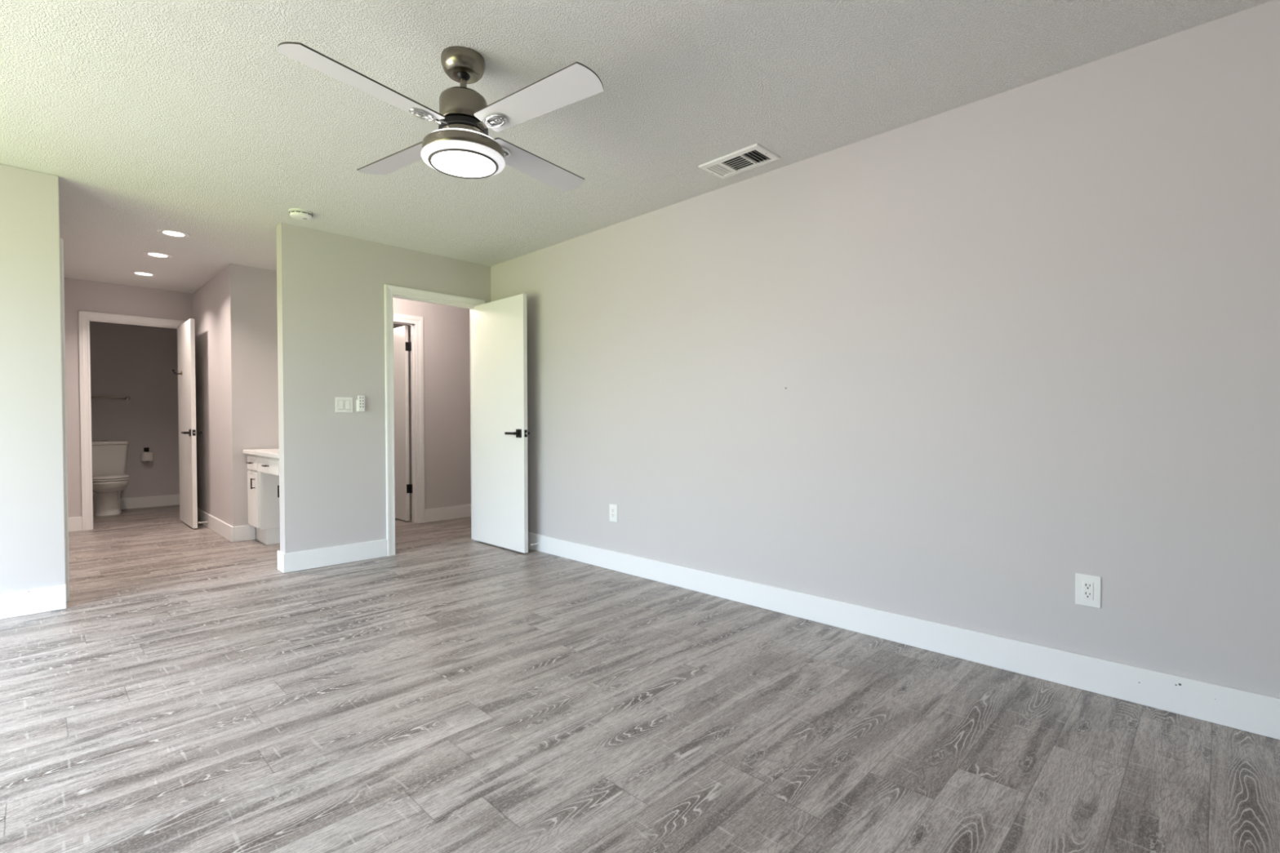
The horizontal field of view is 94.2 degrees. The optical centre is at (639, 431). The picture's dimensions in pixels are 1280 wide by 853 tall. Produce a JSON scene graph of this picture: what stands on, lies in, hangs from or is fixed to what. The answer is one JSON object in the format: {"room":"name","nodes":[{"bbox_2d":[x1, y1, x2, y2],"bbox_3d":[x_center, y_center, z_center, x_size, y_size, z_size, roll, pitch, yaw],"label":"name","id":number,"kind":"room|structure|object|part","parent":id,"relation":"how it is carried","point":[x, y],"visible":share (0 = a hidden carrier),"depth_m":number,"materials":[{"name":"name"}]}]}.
{"room":"empty bedroom","nodes":[
{"label":"empty bedroom","id":0,"kind":"room"},
{"bbox_2d":[63,277,192,517],"bbox_3d":[-5.117,-0.253,6.016,0.120,2.400,1.205,1,1,44],"label":"wall","id":1,"kind":"structure","parent":0,"point":[79,295],"depth_m":5.69,"materials":[{"name":"paint"}]},
{"bbox_2d":[68,516,82,532],"bbox_3d":[-5.418,0.888,5.628,0.015,0.133,0.199,1,1,44],"label":"baseboard","id":2,"kind":"structure","parent":1,"relation":"attached to","point":[74,523],"depth_m":5.66,"materials":[{"name":"white paint"}]},
{"bbox_2d":[78,310,186,530],"bbox_3d":[-5.098,-0.104,6.024,0.138,2.102,0.841,1,1,44],"label":"trim","id":3,"kind":"structure","parent":1,"relation":"attached to","point":[85,317],"depth_m":5.72,"materials":[{"name":"white paint"}]},
{"bbox_2d":[172,318,202,528],"bbox_3d":[-4.558,-0.073,5.958,0.732,2.018,0.156,1,1,40],"label":"door","id":4,"kind":"structure","parent":1,"relation":"in","point":[188,433],"depth_m":5.86,"materials":[{"name":"white paint"}]},
{"bbox_2d":[192,263,249,526],"bbox_3d":[-4.087,-0.250,5.767,1.700,2.400,0.120,1,1,44],"label":"wall","id":5,"kind":"structure","parent":0,"point":[220,316],"depth_m":5.36,"materials":[{"name":"paint"}]},
{"bbox_2d":[197,508,255,542],"bbox_3d":[-4.071,0.883,5.789,1.715,0.133,0.175,1,1,44],"label":"baseboard","id":6,"kind":"structure","parent":5,"relation":"attached to","point":[247,532],"depth_m":5.25,"materials":[{"name":"white paint"}]},
{"bbox_2d":[0,164,490,593],"bbox_3d":[-2.052,-0.234,4.572,0.120,2.400,7.040,1,1,44],"label":"wall","id":7,"kind":"structure","parent":0,"point":[331,286],"depth_m":4.14,"materials":[{"name":"paint"}]},
{"bbox_2d":[0,584,66,619],"bbox_3d":[-3.791,0.934,2.717,0.015,0.133,1.685,1,1,44],"label":"baseboard","id":8,"kind":"structure","parent":7,"relation":"attached to","point":[19,603],"depth_m":3.22,"materials":[{"name":"white paint"}]},
{"bbox_2d":[277,538,386,573],"bbox_3d":[-2.251,0.903,4.386,0.150,0.133,0.711,1,1,44],"label":"baseboard","id":9,"kind":"structure","parent":7,"relation":"attached to","point":[335,555],"depth_m":4.29,"materials":[{"name":"white paint"}]},
{"bbox_2d":[335,396,352,412],"bbox_3d":[-2.168,-0.193,4.359,0.013,0.112,0.120,1,1,44],"label":"light switch","id":10,"kind":"object","parent":7,"relation":"attached to","point":[342,404],"visible":1,"depth_m":4.36,"materials":[{"name":"white plastic"}]},
{"bbox_2d":[356,395,364,412],"bbox_3d":[-2.081,-0.204,4.434,0.032,0.122,0.056,1,1,44],"label":"wall control","id":11,"kind":"object","parent":7,"relation":"attached to","point":[361,399],"visible":1,"depth_m":4.42,"materials":[{"name":"white plastic"}]},
{"bbox_2d":[384,284,484,555],"bbox_3d":[-1.702,-0.086,4.932,0.156,2.092,0.864,1,1,44],"label":"trim","id":12,"kind":"structure","parent":7,"relation":"attached to","point":[391,291],"depth_m":4.62,"materials":[{"name":"white paint"}]},
{"bbox_2d":[474,293,529,553],"bbox_3d":[-1.149,-0.061,4.880,0.751,2.016,0.147,1,1,44],"label":"door","id":13,"kind":"structure","parent":7,"relation":"in","point":[500,326],"depth_m":4.83,"materials":[{"name":"white paint"}]},
{"bbox_3d":[-1.006,0.018,4.674,0.133,0.024,0.051,1,1,44],"label":"lever","id":14,"kind":"part","parent":13,"relation":"part of","materials":[{"name":"black metal"}]},
{"bbox_3d":[-0.950,0.018,4.655,0.066,0.066,0.009,1,1,44],"label":"handle","id":15,"kind":"part","parent":13,"relation":"part of","materials":[{"name":"black metal"}]},
{"bbox_2d":[89,321,411,498],"bbox_3d":[-4.849,-0.294,8.490,0.120,2.400,5.355,1,1,44],"label":"wall","id":16,"kind":"structure","parent":0,"point":[134,362],"depth_m":7.19,"materials":[{"name":"paint"}]},
{"bbox_2d":[90,396,129,400],"bbox_3d":[-6.280,-0.383,6.890,0.073,0.052,0.572,1,1,44],"label":"towel bar","id":17,"kind":"object","parent":16,"relation":"attached to","point":[126,398],"visible":0.49,"depth_m":6.98,"materials":[{"name":"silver metal"}]},
{"bbox_2d":[143,447,149,462],"bbox_3d":[-5.974,0.286,7.204,0.084,0.173,0.050,1,1,44],"label":"toilet paper holder","id":18,"kind":"object","parent":16,"relation":"attached to","point":[145,449],"visible":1,"depth_m":7.22,"materials":[{"name":"brown metal"}]},
{"bbox_3d":[-6.001,0.224,7.230,0.008,0.050,0.050,1,1,44],"label":"wall plate","id":19,"kind":"part","parent":18,"relation":"part of","materials":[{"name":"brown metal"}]},
{"bbox_2d":[141,452,153,461],"bbox_3d":[-5.957,0.306,7.188,0.112,0.106,0.112,1,1,44],"label":"toilet paper roll","id":20,"kind":"object","parent":18,"relation":"on","point":[145,456],"visible":1,"depth_m":7.15,"materials":[{"name":"white paper"}]},
{"bbox_2d":[120,493,179,509],"bbox_3d":[-5.665,0.873,6.573,1.420,0.133,1.205,1,1,44],"label":"baseboard","id":21,"kind":"structure","parent":16,"relation":"attached to","point":[169,500],"depth_m":7.25,"materials":[{"name":"white paint"}]},
{"bbox_2d":[246,266,279,538],"bbox_3d":[-3.302,-0.246,5.439,0.120,2.400,0.510,1,1,44],"label":"wall","id":22,"kind":"structure","parent":0,"point":[261,283],"depth_m":5.29,"materials":[{"name":"paint"}]},
{"bbox_2d":[393,297,471,509],"bbox_3d":[-1.718,-0.270,6.707,0.120,2.400,3.280,1,1,44],"label":"wall","id":23,"kind":"structure","parent":0,"point":[446,329],"depth_m":6.28,"materials":[{"name":"paint"}]},
{"bbox_2d":[393,325,412,520],"bbox_3d":[-2.652,-0.082,6.350,0.779,2.014,0.094,1,1,43],"label":"door","id":24,"kind":"structure","parent":23,"relation":"in","point":[402,346],"depth_m":6.19,"materials":[{"name":"white paint"}]},
{"bbox_2d":[393,313,425,523],"bbox_3d":[-2.571,-0.107,5.825,0.138,2.107,0.890,1,1,44],"label":"trim","id":25,"kind":"structure","parent":23,"relation":"attached to","point":[416,323],"depth_m":6.07,"materials":[{"name":"white paint"}]},
{"bbox_2d":[424,504,471,522],"bbox_3d":[-1.368,0.858,6.984,0.015,0.133,2.425,1,1,44],"label":"baseboard","id":26,"kind":"structure","parent":23,"relation":"attached to","point":[461,511],"depth_m":6.29,"materials":[{"name":"white paint"}]},
{"bbox_2d":[0,0,1273,337],"bbox_3d":[-1.597,-1.487,4.103,10.880,0.120,7.040,1,1,44],"label":"ceiling","id":27,"kind":"structure","parent":0,"point":[188,117],"depth_m":2.48,"materials":[{"name":"white paint"}]},
{"bbox_2d":[129,271,157,276],"bbox_3d":[-4.554,-1.441,5.455,0.192,0.007,0.192,1,1,44],"label":"recessed light","id":28,"kind":"object","parent":27,"relation":"in","point":[136,273],"visible":1,"depth_m":5.45,"materials":[{"name":"white plastic"}]},
{"bbox_2d":[142,251,173,258],"bbox_3d":[-3.925,-1.432,4.840,0.192,0.007,0.192,1,1,44],"label":"recessed light","id":29,"kind":"object","parent":27,"relation":"in","point":[157,255],"visible":1,"depth_m":4.84,"materials":[{"name":"white plastic"}]},
{"bbox_2d":[156,229,190,238],"bbox_3d":[-3.365,-1.423,4.292,0.192,0.007,0.192,1,1,44],"label":"recessed light","id":30,"kind":"object","parent":27,"relation":"in","point":[169,233],"visible":1,"depth_m":4.29,"materials":[{"name":"white plastic"}]},
{"bbox_2d":[288,208,313,220],"bbox_3d":[-2.200,-1.401,3.860,0.142,0.042,0.142,1,1,44],"label":"smoke detector","id":31,"kind":"object","parent":27,"relation":"attached to","point":[301,214],"visible":1,"depth_m":3.82,"materials":[{"name":"white plastic"}]},
{"bbox_2d":[277,41,604,191],"bbox_3d":[-0.664,-1.197,2.237,0.973,0.401,0.973,0,1,-10],"label":"ceiling fan","id":32,"kind":"object","parent":27,"relation":"hanging from","point":[461,146],"visible":1,"depth_m":2.15,"materials":[{"name":"silver metal"}]},
{"bbox_3d":[-0.883,-1.120,1.927,0.136,0.006,0.525,14,9,34],"label":"blade","id":33,"kind":"part","parent":32,"relation":"part of","materials":[{"name":"white wood"}]},
{"bbox_3d":[-0.975,-1.129,2.458,0.525,0.006,0.136,1,12,35],"label":"blade","id":34,"kind":"part","parent":32,"relation":"part of","materials":[{"name":"white wood"}]},
{"bbox_2d":[421,140,505,177],"bbox_3d":[-0.664,-1.017,2.240,0.304,0.022,0.304,1,1,44],"label":"diffuser","id":35,"kind":"object","parent":32,"relation":"attached to","point":[455,158],"depth_m":2.18,"materials":[{"name":"white glass"}]},
{"bbox_3d":[-0.445,-1.131,2.549,0.136,0.006,0.525,-13,-7,35],"label":"blade","id":36,"kind":"part","parent":32,"relation":"part of","materials":[{"name":"white wood"}]},
{"bbox_3d":[-0.353,-1.122,2.019,0.525,0.006,0.136,1,-10,35],"label":"blade","id":37,"kind":"part","parent":32,"relation":"part of","materials":[{"name":"white wood"}]},
{"bbox_2d":[697,143,780,178],"bbox_3d":[0.517,-1.407,3.119,0.368,0.014,0.214,1,1,44],"label":"ceiling vent","id":38,"kind":"object","parent":27,"relation":"in","point":[755,155],"visible":1,"depth_m":3.10,"materials":[{"name":"white plastic"}]},
{"bbox_2d":[0,493,1279,852],"bbox_3d":[-1.593,1.023,4.145,10.880,0.100,7.040,1,1,44],"label":"floor","id":39,"kind":"structure","parent":0,"point":[451,691],"depth_m":2.02,"materials":[{"name":"grey laminate"}]},
{"bbox_2d":[91,440,129,515],"bbox_3d":[-6.010,0.523,6.706,0.720,0.828,0.416,1,1,44],"label":"toilet","id":40,"kind":"object","parent":39,"relation":"on","point":[109,477],"visible":0.77,"depth_m":6.74,"materials":[{"name":"white ceramic"}]},
{"bbox_3d":[-6.195,0.346,6.883,0.197,0.378,0.393,1,1,44],"label":"tank","id":41,"kind":"part","parent":40,"relation":"part of","materials":[{"name":"white ceramic"}]},
{"bbox_3d":[-6.192,0.135,6.876,0.214,0.040,0.416,1,1,44],"label":"tank lid","id":42,"kind":"part","parent":40,"relation":"part of","materials":[{"name":"white ceramic"}]},
{"bbox_3d":[-5.975,0.743,6.675,0.602,0.390,0.360,1,1,44],"label":"bowl","id":43,"kind":"part","parent":40,"relation":"part of","materials":[{"name":"white ceramic"}]},
{"bbox_3d":[-5.929,0.533,6.626,0.492,0.017,0.380,1,1,44],"label":"seat","id":44,"kind":"part","parent":40,"relation":"part of","materials":[{"name":"white plastic"}]},
{"bbox_3d":[-5.930,0.506,6.626,0.490,0.026,0.376,1,1,44],"label":"seat lid","id":45,"kind":"part","parent":40,"relation":"part of","materials":[{"name":"white plastic"}]},
{"bbox_2d":[246,453,279,545],"bbox_3d":[-2.794,0.579,4.919,1.348,0.765,0.558,1,1,44],"label":"vanity cabinet","id":46,"kind":"object","parent":39,"relation":"on","point":[263,474],"visible":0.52,"depth_m":5.02,"materials":[{"name":"paint"}]},
{"bbox_3d":[-3.308,0.273,5.083,0.310,0.117,0.020,1,1,44],"label":"drawer","id":47,"kind":"part","parent":46,"relation":"part of","materials":[{"name":"paint"}]},
{"bbox_3d":[-3.258,0.441,5.002,0.010,0.090,0.031,1,1,44],"label":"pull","id":48,"kind":"part","parent":46,"relation":"part of","materials":[{"name":"brown metal"}]},
{"bbox_3d":[-3.308,0.579,5.089,0.310,0.462,0.020,1,1,44],"label":"cabinet door","id":49,"kind":"part","parent":46,"relation":"part of","materials":[{"name":"paint"}]},
{"bbox_2d":[242,448,279,458],"bbox_3d":[-2.783,0.180,4.906,1.374,0.033,0.554,1,1,44],"label":"countertop","id":50,"kind":"structure","parent":46,"relation":"on","point":[273,453],"depth_m":4.88,"materials":[{"name":"stone"}]},
{"bbox_3d":[-2.958,0.279,4.741,0.600,0.117,0.020,1,1,44],"label":"drawer","id":51,"kind":"part","parent":46,"relation":"part of","materials":[{"name":"paint"}]},
{"bbox_3d":[-2.693,0.450,4.449,0.010,0.090,0.031,1,1,44],"label":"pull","id":52,"kind":"part","parent":46,"relation":"part of","materials":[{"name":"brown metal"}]},
{"bbox_2d":[490,0,1279,697],"bbox_3d":[0.883,-0.216,3.182,6.020,2.400,0.120,1,1,44],"label":"wall","id":53,"kind":"structure","parent":0,"point":[953,367],"depth_m":2.54,"materials":[{"name":"paint"}]},
{"bbox_2d":[609,503,617,522],"bbox_3d":[-0.187,0.573,4.154,0.080,0.122,0.009,1,1,44],"label":"wall outlet","id":54,"kind":"object","parent":53,"relation":"attached to","point":[613,508],"visible":1,"depth_m":4.15,"materials":[{"name":"white plastic"}]},
{"bbox_2d":[611,508,614,518],"bbox_3d":[-0.188,0.573,4.152,0.034,0.067,0.004,1,1,44],"label":"receptacle","id":55,"kind":"object","parent":54,"relation":"attached to","point":[612,509],"depth_m":4.15,"materials":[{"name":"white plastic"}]},
{"bbox_2d":[528,532,1279,739],"bbox_3d":[0.795,0.918,3.194,5.900,0.133,0.015,1,1,44],"label":"baseboard","id":56,"kind":"structure","parent":53,"relation":"attached to","point":[1258,713],"depth_m":2.54,"materials":[{"name":"white paint"}]},
{"bbox_2d":[1075,573,1101,608],"bbox_3d":[1.722,0.613,2.285,0.080,0.122,0.009,1,1,44],"label":"wall outlet","id":57,"kind":"object","parent":53,"relation":"attached to","point":[1087,587],"visible":1,"depth_m":2.28,"materials":[{"name":"white plastic"}]},
{"bbox_2d":[1082,581,1093,599],"bbox_3d":[1.720,0.613,2.284,0.034,0.067,0.004,1,1,44],"label":"receptacle","id":58,"kind":"object","parent":57,"relation":"attached to","point":[1087,586],"depth_m":2.28,"materials":[{"name":"white plastic"}]},
{"bbox_3d":[-4.987,-0.235,4.962,4.620,2.400,0.120,1,1,44],"label":"wall","id":59,"kind":"structure","parent":0,"visible":0},
{"bbox_2d":[59,238,69,601],"bbox_3d":[-3.680,-0.062,3.698,0.900,2.092,0.138,1,1,44],"label":"trim","id":60,"kind":"structure","parent":59,"relation":"attached to","point":[61,242],"depth_m":3.43,"materials":[{"name":"white paint"}]}
]}

